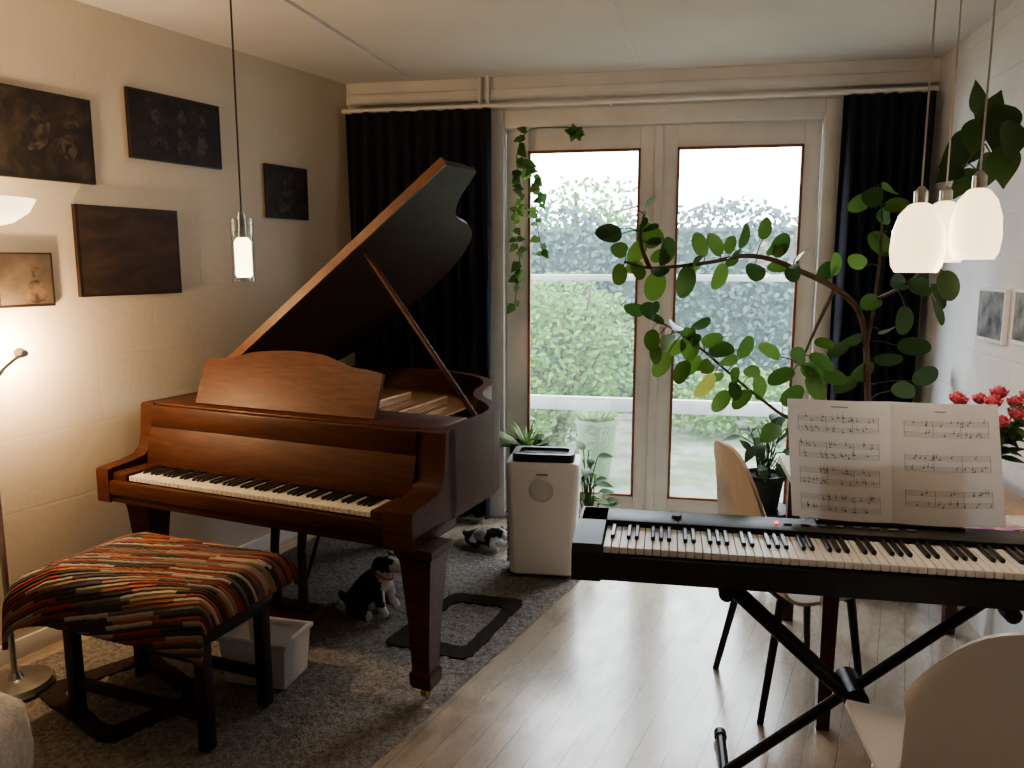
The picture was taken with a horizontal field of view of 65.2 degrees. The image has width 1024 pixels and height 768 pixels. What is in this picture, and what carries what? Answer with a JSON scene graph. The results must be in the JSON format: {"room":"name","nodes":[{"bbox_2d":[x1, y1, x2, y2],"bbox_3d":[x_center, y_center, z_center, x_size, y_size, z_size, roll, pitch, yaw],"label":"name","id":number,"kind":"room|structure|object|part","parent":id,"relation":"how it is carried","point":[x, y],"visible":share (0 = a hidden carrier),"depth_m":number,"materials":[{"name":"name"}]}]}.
{"room":"music room","nodes":[
{"label":"music room","id":0,"kind":"room"},
{"bbox_2d":[0,0,354,645],"bbox_3d":[-2.690,0.025,1.935,0.151,2.767,7.200,4,10,26],"label":"wall","id":1,"kind":"structure","parent":0,"point":[70,408],"depth_m":3.61,"materials":[{"name":"beige paint"}]},
{"bbox_2d":[0,252,55,307],"bbox_3d":[-1.938,-0.414,3.183,0.019,0.215,0.227,4,10,26],"label":"painting","id":2,"kind":"object","parent":1,"relation":"attached to","point":[26,279],"visible":1,"depth_m":3.18,"materials":[{"name":"paint"}]},
{"bbox_2d":[0,83,95,184],"bbox_3d":[-1.880,-0.995,3.212,0.019,0.346,0.422,4,10,26],"label":"painting","id":3,"kind":"object","parent":1,"relation":"attached to","point":[47,136],"visible":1,"depth_m":3.21,"materials":[{"name":"paint"}]},
{"bbox_2d":[71,204,181,296],"bbox_3d":[-1.716,-0.596,3.600,0.020,0.388,0.525,4,10,26],"label":"painting","id":4,"kind":"object","parent":1,"relation":"attached to","point":[119,251],"visible":1,"depth_m":3.57,"materials":[{"name":"brown paint"}]},
{"bbox_2d":[0,530,297,666],"bbox_3d":[-2.571,1.246,2.174,0.015,0.080,7.000,4,10,26],"label":"baseboard","id":5,"kind":"structure","parent":1,"relation":"attached to","point":[32,642],"depth_m":3.35,"materials":[{"name":"beige paint"}]},
{"bbox_2d":[124,86,221,169],"bbox_3d":[-1.584,-1.195,3.774,0.020,0.304,0.524,4,10,26],"label":"painting","id":6,"kind":"object","parent":1,"relation":"attached to","point":[160,127],"visible":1,"depth_m":3.74,"materials":[{"name":"black paint"}]},
{"bbox_2d":[263,163,308,219],"bbox_3d":[-1.255,-1.065,4.456,0.020,0.286,0.327,4,10,26],"label":"painting","id":7,"kind":"object","parent":1,"relation":"attached to","point":[285,187],"visible":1,"depth_m":4.44,"materials":[{"name":"paint"}]},
{"bbox_2d":[0,515,980,767],"bbox_3d":[-0.960,1.388,1.846,5.503,0.100,6.976,2,9,10],"label":"floor","id":8,"kind":"structure","parent":0,"point":[614,674],"depth_m":3.06,"materials":[{"name":"brown wood"}]},
{"bbox_2d":[23,536,579,767],"bbox_3d":[-1.055,1.129,3.144,1.628,0.016,3.108,5,10,28],"label":"rug","id":9,"kind":"object","parent":8,"relation":"on","point":[354,701],"visible":0.64,"depth_m":3.02,"materials":[{"name":"grey carpet"}]},
{"bbox_2d":[0,692,33,767],"bbox_3d":[-1.540,1.070,2.014,0.500,0.437,0.500,-2,9,-10],"label":"footstool","id":10,"kind":"object","parent":9,"relation":"on","point":[16,738],"visible":1,"depth_m":2.13,"materials":[{"name":"beige fabric"}]},
{"bbox_2d":[0,195,55,700],"bbox_3d":[-1.870,0.251,2.881,0.410,1.800,0.410,0,9,0],"label":"floor lamp","id":11,"kind":"object","parent":9,"relation":"on","point":[24,682],"visible":0.98,"depth_m":2.95,"materials":[{"name":"metal"}]},
{"bbox_3d":[-1.839,-0.037,2.903,0.014,0.129,0.154,4,10,24],"label":"reading arm","id":12,"kind":"part","parent":11,"relation":"part of","materials":[{"name":"metal"}]},
{"bbox_3d":[-1.870,-0.590,2.753,0.410,0.100,0.410,0,9,0],"label":"lamp shade","id":13,"kind":"part","parent":11,"relation":"part of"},
{"bbox_3d":[-1.440,1.153,2.973,0.568,0.012,0.433,7,11,40],"label":"dark frame","id":14,"kind":"part","parent":9,"relation":"part of","materials":[{"name":"black carpet"}]},
{"bbox_2d":[62,594,273,752],"bbox_3d":[-1.215,0.917,2.831,0.650,0.495,0.350,3,9,21],"label":"frame","id":15,"kind":"object","parent":9,"relation":"on","point":[203,712],"visible":0.45,"depth_m":2.78,"materials":[{"name":"brown wood"}]},
{"bbox_3d":[-1.538,0.983,2.812,0.042,0.370,0.042,3,9,21],"label":"leg","id":16,"kind":"part","parent":15,"relation":"part of","materials":[{"name":"brown wood"}]},
{"bbox_3d":[-1.431,0.943,3.079,0.042,0.370,0.042,3,9,21],"label":"leg","id":17,"kind":"part","parent":15,"relation":"part of","materials":[{"name":"brown wood"}]},
{"bbox_2d":[2,532,299,668],"bbox_3d":[-1.268,0.755,2.823,0.894,0.329,0.501,3,9,21],"label":"throw","id":18,"kind":"object","parent":15,"relation":"on","point":[160,593],"visible":1,"depth_m":2.63,"materials":[{"name":"multicoloured fabric"}]},
{"bbox_3d":[-0.999,1.016,2.601,0.042,0.370,0.042,3,9,21],"label":"leg","id":19,"kind":"part","parent":15,"relation":"part of","materials":[{"name":"brown wood"}]},
{"bbox_3d":[-1.215,0.769,2.808,0.650,0.055,0.350,3,9,21],"label":"seat frame","id":20,"kind":"part","parent":15,"relation":"part of","materials":[{"name":"brown wood"}]},
{"bbox_3d":[-0.892,0.975,2.868,0.042,0.370,0.042,3,9,21],"label":"leg","id":21,"kind":"part","parent":15,"relation":"part of","materials":[{"name":"brown wood"}]},
{"bbox_2d":[215,616,312,689],"bbox_3d":[-0.950,1.035,3.091,0.294,0.185,0.214,2,9,14],"label":"storage box","id":22,"kind":"object","parent":9,"relation":"on","point":[289,637],"visible":0.77,"depth_m":3.03,"materials":[{"name":"plastic"}]},
{"bbox_2d":[96,157,499,697],"bbox_3d":[-0.660,0.009,3.810,1.615,1.997,1.791,4,9,24],"label":"grand piano","id":23,"kind":"object","parent":9,"relation":"on","point":[278,433],"visible":0.95,"depth_m":3.30,"materials":[{"name":"brown wood"}]},
{"bbox_3d":[-1.653,0.284,3.485,0.070,0.382,0.320,4,9,24],"label":"arm","id":24,"kind":"part","parent":23,"relation":"part of","materials":[{"name":"brown wood"}]},
{"bbox_3d":[-1.589,0.740,3.537,0.153,0.545,0.153,4,9,24],"label":"leg","id":25,"kind":"part","parent":23,"relation":"part of","materials":[{"name":"brown wood"}]},
{"bbox_2d":[153,394,466,429],"bbox_3d":[-0.887,0.118,3.372,1.440,0.023,0.255,4,9,24],"label":"piano lid","id":26,"kind":"object","parent":23,"relation":"attached to","point":[388,419],"depth_m":3.24,"materials":[{"name":"brown wood"}]},
{"bbox_3d":[-0.648,-0.519,4.078,1.356,1.011,1.151,4,9,24],"label":"lid","id":27,"kind":"part","parent":23,"relation":"part of","materials":[{"name":"brown wood"}]},
{"bbox_3d":[-0.333,0.372,2.904,0.120,0.382,0.320,4,9,24],"label":"arm","id":28,"kind":"part","parent":23,"relation":"part of","materials":[{"name":"brown wood"}]},
{"bbox_3d":[-0.316,0.837,2.900,0.153,0.545,0.153,4,9,24],"label":"leg","id":29,"kind":"part","parent":23,"relation":"part of","materials":[{"name":"brown wood"}]},
{"bbox_3d":[-0.629,0.120,3.958,1.440,0.062,1.413,4,9,24],"label":"iron plate","id":30,"kind":"part","parent":23,"relation":"part of","materials":[{"name":"brown metal"}]},
{"bbox_2d":[338,551,400,621],"bbox_3d":[-0.651,0.894,3.625,0.441,0.286,0.243,3,9,22],"label":"plush dog","id":31,"kind":"object","parent":9,"relation":"on","point":[376,584],"visible":0.91,"depth_m":3.55},
{"bbox_3d":[-0.224,1.062,3.568,0.401,0.012,0.652,5,10,28],"label":"dark frame","id":32,"kind":"part","parent":9,"relation":"part of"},
{"bbox_2d":[506,446,581,577],"bbox_3d":[0.165,0.652,4.113,0.372,0.635,0.235,1,9,8],"label":"air purifier","id":33,"kind":"object","parent":9,"relation":"on","point":[543,482],"visible":0.94,"depth_m":4.01,"materials":[{"name":"white plastic"}]},
{"bbox_2d":[507,499,508,560],"bbox_3d":[-0.009,0.690,4.146,0.020,0.430,0.120,1,9,8],"label":"vent","id":34,"kind":"object","parent":33,"relation":"attached to","point":[507,499],"depth_m":4.11,"materials":[{"name":"grey plastic"}]},
{"bbox_2d":[513,446,575,462],"bbox_3d":[0.165,0.358,4.071,0.310,0.042,0.184,1,9,8],"label":"vent","id":35,"kind":"object","parent":33,"relation":"attached to","point":[521,454],"depth_m":4.00,"materials":[{"name":"grey plastic"}]},
{"bbox_2d":[462,525,507,551],"bbox_3d":[-0.160,0.848,4.516,0.402,0.124,0.186,6,11,35],"label":"plush dog","id":36,"kind":"object","parent":8,"relation":"on","point":[488,536],"visible":0.92,"depth_m":4.46},
{"bbox_2d":[500,418,565,454],"bbox_3d":[0.083,0.538,4.706,0.526,0.717,0.446,0,9,0],"label":"potted plant","id":37,"kind":"object","parent":8,"relation":"on","point":[521,440],"visible":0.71,"depth_m":4.69,"materials":[{"name":"plant"}]},
{"bbox_3d":[0.090,0.614,4.727,0.208,0.560,0.206,0,9,0],"label":"pot","id":38,"kind":"part","parent":37,"relation":"part of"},
{"bbox_2d":[575,440,619,519],"bbox_3d":[0.445,0.632,4.562,0.332,0.576,0.343,7,11,37],"label":"potted plant","id":39,"kind":"object","parent":8,"relation":"on","point":[589,499],"visible":0.47,"depth_m":4.54,"materials":[{"name":"green plant"}]},
{"bbox_3d":[0.440,0.585,4.566,0.166,0.399,0.187,4,9,23],"label":"stem","id":40,"kind":"part","parent":39,"relation":"part of","materials":[{"name":"green plant"}]},
{"bbox_2d":[765,503,785,517],"bbox_3d":[1.340,0.810,4.311,0.310,0.302,0.310,0,9,0],"label":"stool","id":41,"kind":"object","parent":8,"relation":"on","point":[780,512],"visible":0.13,"depth_m":4.20,"materials":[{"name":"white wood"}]},
{"bbox_2d":[722,413,788,511],"bbox_3d":[1.317,0.418,4.275,0.409,0.484,0.430,-7,11,-39],"label":"potted plant","id":42,"kind":"object","parent":41,"relation":"on","point":[768,482],"visible":0.75,"depth_m":4.20,"materials":[{"name":"green plant"}]},
{"bbox_3d":[1.331,0.344,4.245,0.195,0.300,0.246,-8,12,-42],"label":"stem","id":43,"kind":"part","parent":42,"relation":"part of","materials":[{"name":"green plant"}]},
{"bbox_3d":[1.340,0.567,4.274,0.229,0.190,0.227,0,9,0],"label":"pot","id":44,"kind":"part","parent":42,"relation":"part of","materials":[{"name":"black plastic"}]},
{"bbox_2d":[713,439,861,724],"bbox_3d":[0.998,0.680,2.947,0.522,0.972,0.432,-1,9,-9],"label":"dining chair","id":45,"kind":"object","parent":8,"relation":"on","point":[737,493],"visible":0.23,"depth_m":2.82,"materials":[{"name":"brown wood"}]},
{"bbox_3d":[0.855,0.920,3.136,0.118,0.441,0.032,3,9,18],"label":"leg","id":46,"kind":"part","parent":45,"relation":"part of","materials":[{"name":"brown wood"}]},
{"bbox_3d":[0.906,0.971,2.803,0.119,0.441,0.030,-6,11,-36],"label":"leg","id":47,"kind":"part","parent":45,"relation":"part of","materials":[{"name":"brown wood"}]},
{"bbox_3d":[1.172,0.912,3.186,0.032,0.439,0.093,6,11,36],"label":"leg","id":48,"kind":"part","parent":45,"relation":"part of","materials":[{"name":"brown wood"}]},
{"bbox_3d":[1.053,0.746,2.966,0.250,0.020,0.300,-1,9,-9],"label":"seat frame","id":49,"kind":"part","parent":45,"relation":"part of","materials":[{"name":"brown wood"}]},
{"bbox_3d":[1.224,0.964,2.849,0.095,0.439,0.030,6,11,36],"label":"leg","id":50,"kind":"part","parent":45,"relation":"part of","materials":[{"name":"brown wood"}]},
{"bbox_2d":[595,80,1023,442],"bbox_3d":[1.337,-0.075,3.652,1.527,2.247,1.310,5,10,30],"label":"potted plant","id":51,"kind":"object","parent":8,"relation":"on","point":[1004,131],"visible":0.85,"depth_m":3.64,"materials":[{"name":"green plant"}]},
{"bbox_3d":[1.151,-0.081,3.439,1.314,1.730,1.015,0,9,0],"label":"stem","id":52,"kind":"part","parent":51,"relation":"part of","materials":[{"name":"green plant"}]},
{"bbox_2d":[714,588,1022,767],"bbox_3d":[1.000,0.904,2.394,0.782,0.688,0.430,2,9,11],"label":"keyboard stand","id":53,"kind":"object","parent":8,"relation":"on","point":[845,683],"visible":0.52,"depth_m":2.36,"materials":[{"name":"black paint"}]},
{"bbox_3d":[0.636,0.575,2.414,0.033,0.033,0.320,2,9,11],"label":"support arm","id":54,"kind":"part","parent":53,"relation":"part of","materials":[{"name":"black paint"}]},
{"bbox_2d":[571,506,1023,610],"bbox_3d":[0.896,0.406,2.363,1.400,0.308,0.392,2,9,11],"label":"digital piano","id":55,"kind":"object","parent":53,"relation":"on","point":[952,566],"visible":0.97,"depth_m":2.27,"materials":[{"name":"black plastic"}]},
{"bbox_3d":[0.515,0.414,2.505,0.032,0.010,0.032,2,9,11],"label":"volume knob","id":56,"kind":"part","parent":55,"relation":"part of","materials":[{"name":"black plastic"}]},
{"bbox_3d":[0.908,0.433,2.432,1.230,0.006,0.120,2,9,11],"label":"control panel","id":57,"kind":"part","parent":55,"relation":"part of","materials":[{"name":"black plastic"}]},
{"bbox_2d":[787,398,1005,526],"bbox_3d":[1.165,0.239,2.444,0.619,0.355,0.134,2,9,11],"label":"sheet music","id":58,"kind":"object","parent":55,"relation":"on","point":[924,464],"visible":1,"depth_m":2.44,"materials":[{"name":"paper"}]},
{"bbox_3d":[1.363,0.596,2.277,0.033,0.033,0.320,2,9,11],"label":"support arm","id":59,"kind":"part","parent":53,"relation":"part of","materials":[{"name":"black paint"}]},
{"bbox_2d":[778,455,1023,730],"bbox_3d":[1.490,0.771,3.084,0.800,0.745,1.000,2,9,11],"label":"dining table","id":60,"kind":"object","parent":8,"relation":"on","point":[1014,503],"visible":0.23,"depth_m":2.75,"materials":[{"name":"brown wood"}]},
{"bbox_3d":[1.247,0.712,3.572,0.054,0.715,0.054,2,9,11],"label":"leg","id":61,"kind":"part","parent":60,"relation":"part of","materials":[{"name":"red wood"}]},
{"bbox_3d":[1.077,0.841,2.729,0.054,0.715,0.054,2,9,11],"label":"leg","id":62,"kind":"part","parent":60,"relation":"part of","materials":[{"name":"red wood"}]},
{"bbox_3d":[1.904,0.732,3.443,0.054,0.715,0.054,2,9,11],"label":"leg","id":63,"kind":"part","parent":60,"relation":"part of","materials":[{"name":"red wood"}]},
{"bbox_2d":[948,385,1023,463],"bbox_3d":[1.687,0.212,2.868,0.300,0.426,0.256,0,9,0],"label":"flower bouquet","id":64,"kind":"object","parent":60,"relation":"on","point":[1011,432],"visible":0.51,"depth_m":2.80,"materials":[{"name":"red plant"}]},
{"bbox_2d":[963,521,1023,530],"bbox_3d":[1.522,0.453,2.678,0.210,0.006,0.280,-3,9,-18],"label":"magazine","id":65,"kind":"object","parent":60,"relation":"on","point":[1010,526],"visible":0.02,"depth_m":2.59,"materials":[{"name":"paper"}]},
{"bbox_2d":[1005,515,1023,530],"bbox_3d":[1.714,0.464,2.620,0.160,0.002,0.210,1,9,5],"label":"paper sheet","id":66,"kind":"object","parent":60,"relation":"on","point":[1016,519],"visible":0.5,"depth_m":2.68,"materials":[{"name":"white paper"}]},
{"bbox_2d":[845,632,1023,767],"bbox_3d":[1.097,0.895,1.880,0.501,0.868,0.452,1,9,4],"label":"dining chair","id":67,"kind":"object","parent":8,"relation":"on","point":[966,710],"visible":1,"depth_m":1.68,"materials":[{"name":"plastic"}]},
{"bbox_2d":[75,0,1014,83],"bbox_3d":[-0.960,-1.358,1.427,5.503,0.120,6.976,2,9,10],"label":"ceiling","id":68,"kind":"structure","parent":0,"point":[421,39],"depth_m":3.76,"materials":[{"name":"paint"}]},
{"bbox_2d":[230,0,252,276],"bbox_3d":[-0.995,-0.944,2.891,0.090,1.136,0.090,0,9,0],"label":"pendant lamp","id":69,"kind":"object","parent":68,"relation":"hanging from","point":[242,244],"visible":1,"depth_m":2.93,"materials":[{"name":"white glass"}]},
{"bbox_3d":[-0.995,-1.056,2.874,0.006,0.873,0.006,4,9,22],"label":"cord","id":70,"kind":"part","parent":69,"relation":"part of","materials":[{"name":"black plastic"}]},
{"bbox_2d":[276,0,406,77],"bbox_3d":[-0.795,-1.669,3.909,0.030,0.012,1.525,2,9,13],"label":"trim","id":71,"kind":"structure","parent":68,"relation":"attached to","point":[288,4],"depth_m":3.77,"materials":[{"name":"paint"}]},
{"bbox_2d":[608,0,641,66],"bbox_3d":[0.554,-1.665,3.851,0.020,0.003,1.162,2,9,15],"label":"trim","id":72,"kind":"structure","parent":68,"relation":"attached to","point":[611,3],"depth_m":3.72,"materials":[{"name":"paint"}]},
{"bbox_2d":[889,0,945,272],"bbox_3d":[1.249,-0.886,2.394,0.156,1.094,0.156,0,9,0],"label":"pendant lamp","id":73,"kind":"object","parent":68,"relation":"hanging from","point":[918,236],"visible":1,"depth_m":2.41,"materials":[{"name":"white glass"}]},
{"bbox_3d":[1.249,-0.449,2.460,0.156,0.210,0.156,0,9,0],"label":"lamp shade","id":74,"kind":"part","parent":73,"relation":"part of","materials":[{"name":"white glass"}]},
{"bbox_3d":[1.249,-1.012,2.375,0.005,0.839,0.005,-4,9,-22],"label":"cord","id":75,"kind":"part","parent":73,"relation":"part of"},
{"bbox_2d":[933,0,961,261],"bbox_3d":[1.504,-0.952,2.728,0.156,1.064,0.156,0,9,0],"label":"pendant lamp","id":76,"kind":"object","parent":68,"relation":"hanging from","point":[945,206],"visible":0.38,"depth_m":2.74,"materials":[{"name":"white glass"}]},
{"bbox_3d":[1.504,-0.530,2.792,0.156,0.210,0.156,0,9,0],"label":"lamp shade","id":77,"kind":"part","parent":76,"relation":"part of","materials":[{"name":"white glass"}]},
{"bbox_3d":[1.504,-1.078,2.708,0.005,0.808,0.005,4,9,22],"label":"cord","id":78,"kind":"part","parent":76,"relation":"part of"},
{"bbox_2d":[948,0,1002,258],"bbox_3d":[1.395,-0.898,2.341,0.144,1.054,0.144,0,9,0],"label":"pendant lamp","id":79,"kind":"object","parent":68,"relation":"hanging from","point":[976,222],"visible":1,"depth_m":2.36,"materials":[{"name":"white glass"}]},
{"bbox_3d":[1.395,-0.481,2.405,0.144,0.210,0.144,0,9,0],"label":"lamp shade","id":80,"kind":"part","parent":79,"relation":"part of","materials":[{"name":"white glass"}]},
{"bbox_3d":[1.395,-1.024,2.322,0.005,0.799,0.005,4,9,22],"label":"cord","id":81,"kind":"part","parent":79,"relation":"part of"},
{"bbox_2d":[348,83,937,402],"bbox_3d":[0.649,-0.420,4.855,3.829,2.767,0.200,2,9,11],"label":"wall","id":82,"kind":"structure","parent":0,"point":[914,85],"depth_m":4.51,"materials":[{"name":"paint"}]},
{"bbox_2d":[478,76,488,108],"bbox_3d":[-0.167,-1.677,4.673,0.067,0.227,0.022,2,9,11],"label":"trim","id":83,"kind":"structure","parent":82,"relation":"attached to","point":[479,77],"depth_m":4.66,"materials":[{"name":"beige paint"}]},
{"bbox_2d":[506,125,658,513],"bbox_3d":[0.410,-0.343,4.869,0.896,2.340,0.060,2,9,11],"label":"door","id":84,"kind":"structure","parent":82,"relation":"in","point":[641,139],"depth_m":4.82,"materials":[{"name":"beige paint"}]},
{"bbox_2d":[506,123,584,313],"bbox_3d":[0.189,-0.952,4.689,0.460,1.094,0.105,2,9,11],"label":"trailing vine","id":85,"kind":"object","parent":84,"relation":"hanging from","point":[528,166],"visible":1,"depth_m":4.70,"materials":[{"name":"green plant"}]},
{"bbox_3d":[0.198,-0.982,4.708,0.373,1.024,0.012,2,9,11],"label":"stem","id":86,"kind":"part","parent":85,"relation":"part of","materials":[{"name":"green plant"}]},
{"bbox_2d":[341,86,938,113],"bbox_3d":[0.608,-1.583,4.518,3.290,0.037,0.130,2,9,11],"label":"curtain rod","id":87,"kind":"object","parent":82,"relation":"attached to","point":[922,88],"visible":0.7,"depth_m":4.43,"materials":[{"name":"beige paint"}]},
{"bbox_2d":[345,108,490,518],"bbox_3d":[-0.559,-0.392,4.877,0.893,2.445,0.110,2,9,11],"label":"curtain","id":88,"kind":"object","parent":87,"relation":"hanging from","point":[387,152],"visible":0.41,"depth_m":4.78,"materials":[{"name":"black fabric"}]},
{"bbox_2d":[827,90,936,402],"bbox_3d":[1.981,-0.316,4.376,0.454,2.445,0.109,2,9,10],"label":"curtain","id":89,"kind":"object","parent":87,"relation":"hanging from","point":[883,135],"visible":0.44,"depth_m":4.29,"materials":[{"name":"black fabric"}]},
{"bbox_2d":[346,57,940,106],"bbox_3d":[0.626,-1.705,4.542,3.329,0.132,0.037,2,9,11],"label":"curtain rail","id":90,"kind":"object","parent":82,"relation":"attached to","point":[906,71],"depth_m":4.50,"materials":[{"name":"beige paint"}]},
{"bbox_2d":[645,126,663,509],"bbox_3d":[0.845,-0.325,4.750,0.050,2.330,0.016,2,9,11],"label":"door frame","id":91,"kind":"structure","parent":82,"relation":"attached to","point":[659,130],"depth_m":4.79,"materials":[{"name":"beige paint"}]},
{"bbox_2d":[490,98,843,518],"bbox_3d":[0.851,-0.369,4.806,2.003,2.480,0.210,2,9,11],"label":"trim","id":92,"kind":"structure","parent":82,"relation":"attached to","point":[829,110],"depth_m":4.55,"materials":[{"name":"beige paint"}]},
{"bbox_2d":[654,120,822,516],"bbox_3d":[1.280,-0.311,4.662,0.883,2.340,0.129,2,9,11],"label":"door","id":93,"kind":"structure","parent":82,"relation":"in","point":[807,135],"depth_m":4.58,"materials":[{"name":"beige paint"}]},
{"bbox_3d":[0.939,-0.224,4.717,0.128,0.220,0.076,2,9,11],"label":"handle","id":94,"kind":"part","parent":93,"relation":"part of","materials":[{"name":"metal"}]},
{"bbox_2d":[914,0,1023,636],"bbox_3d":[1.758,0.082,1.562,0.151,2.767,5.900,2,9,11],"label":"wall","id":95,"kind":"structure","parent":0,"point":[966,364],"depth_m":3.58,"materials":[{"name":"white paint"}]},
{"bbox_2d":[975,287,1010,344],"bbox_3d":[2.046,-0.294,3.408,0.019,0.227,0.298,2,9,11],"label":"framed photo","id":96,"kind":"object","parent":95,"relation":"attached to","point":[993,308],"visible":1,"depth_m":3.38,"materials":[{"name":"white plastic"}]},
{"bbox_2d":[1009,288,1023,345],"bbox_3d":[1.973,-0.251,3.045,0.019,0.216,0.294,2,9,11],"label":"framed photo","id":97,"kind":"object","parent":95,"relation":"attached to","point":[1017,320],"visible":1,"depth_m":3.14,"materials":[{"name":"white plastic"}]},
{"label":"outside","id":98,"kind":"structure","parent":0,"visible":0},
{"bbox_2d":[530,409,785,501],"bbox_3d":[1.661,0.125,10.923,15.000,0.100,11.800,2,9,11],"label":"ground","id":99,"kind":"structure","parent":98,"point":[693,470],"depth_m":7.05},
{"bbox_2d":[530,270,633,446],"bbox_3d":[0.430,-0.194,7.223,1.547,1.657,1.039,2,9,11],"label":"bush","id":100,"kind":"object","parent":99,"relation":"on","point":[549,310],"visible":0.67,"depth_m":6.99,"materials":[{"name":"green plant"}]},
{"bbox_3d":[0.449,-0.173,7.254,0.787,1.607,0.701,2,9,11],"label":"stem","id":101,"kind":"part","parent":100,"relation":"part of","materials":[{"name":"green plant"}]},
{"bbox_2d":[531,175,636,228],"bbox_3d":[1.108,-1.456,11.304,2.243,2.920,1.211,2,9,11],"label":"tree","id":102,"kind":"object","parent":99,"relation":"on","point":[575,196],"visible":0.32,"depth_m":11.05,"materials":[{"name":"green plant"}]},
{"bbox_2d":[572,410,618,482],"bbox_3d":[0.668,0.458,6.346,0.482,0.621,0.488,2,9,11],"label":"planter","id":103,"kind":"object","parent":99,"relation":"on","point":[596,430],"visible":0.81,"depth_m":6.23,"materials":[{"name":"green ceramic"}]},
{"bbox_2d":[530,274,789,416],"bbox_3d":[1.046,0.008,5.717,3.020,1.700,0.061,2,9,11],"label":"railing","id":104,"kind":"object","parent":99,"relation":"on","point":[559,402],"visible":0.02,"depth_m":5.69,"materials":[{"name":"white metal"}]},
{"bbox_3d":[1.046,0.157,5.739,3.000,0.100,0.050,2,9,11],"label":"rail","id":105,"kind":"part","parent":104,"relation":"part of","materials":[{"name":"white metal"}]},
{"bbox_3d":[1.046,-0.743,5.602,3.000,0.045,0.050,2,9,11],"label":"rail","id":106,"kind":"part","parent":104,"relation":"part of","materials":[{"name":"white metal"}]},
{"bbox_2d":[530,195,797,413],"bbox_3d":[1.857,-0.824,9.184,9.000,2.601,0.814,2,9,11],"label":"hedge","id":107,"kind":"object","parent":99,"relation":"on","point":[763,311],"visible":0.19,"depth_m":8.87,"materials":[{"name":"green plant"}]},
{"bbox_2d":[672,360,788,440],"bbox_3d":[2.317,0.167,7.905,2.023,0.818,0.881,2,9,11],"label":"bush","id":108,"kind":"object","parent":99,"relation":"on","point":[718,422],"visible":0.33,"depth_m":7.80,"materials":[{"name":"green plant"}]},
{"bbox_3d":[2.339,0.331,7.929,0.806,0.412,0.528,2,9,11],"label":"stem","id":109,"kind":"part","parent":108,"relation":"part of","materials":[{"name":"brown plant"}]}
]}

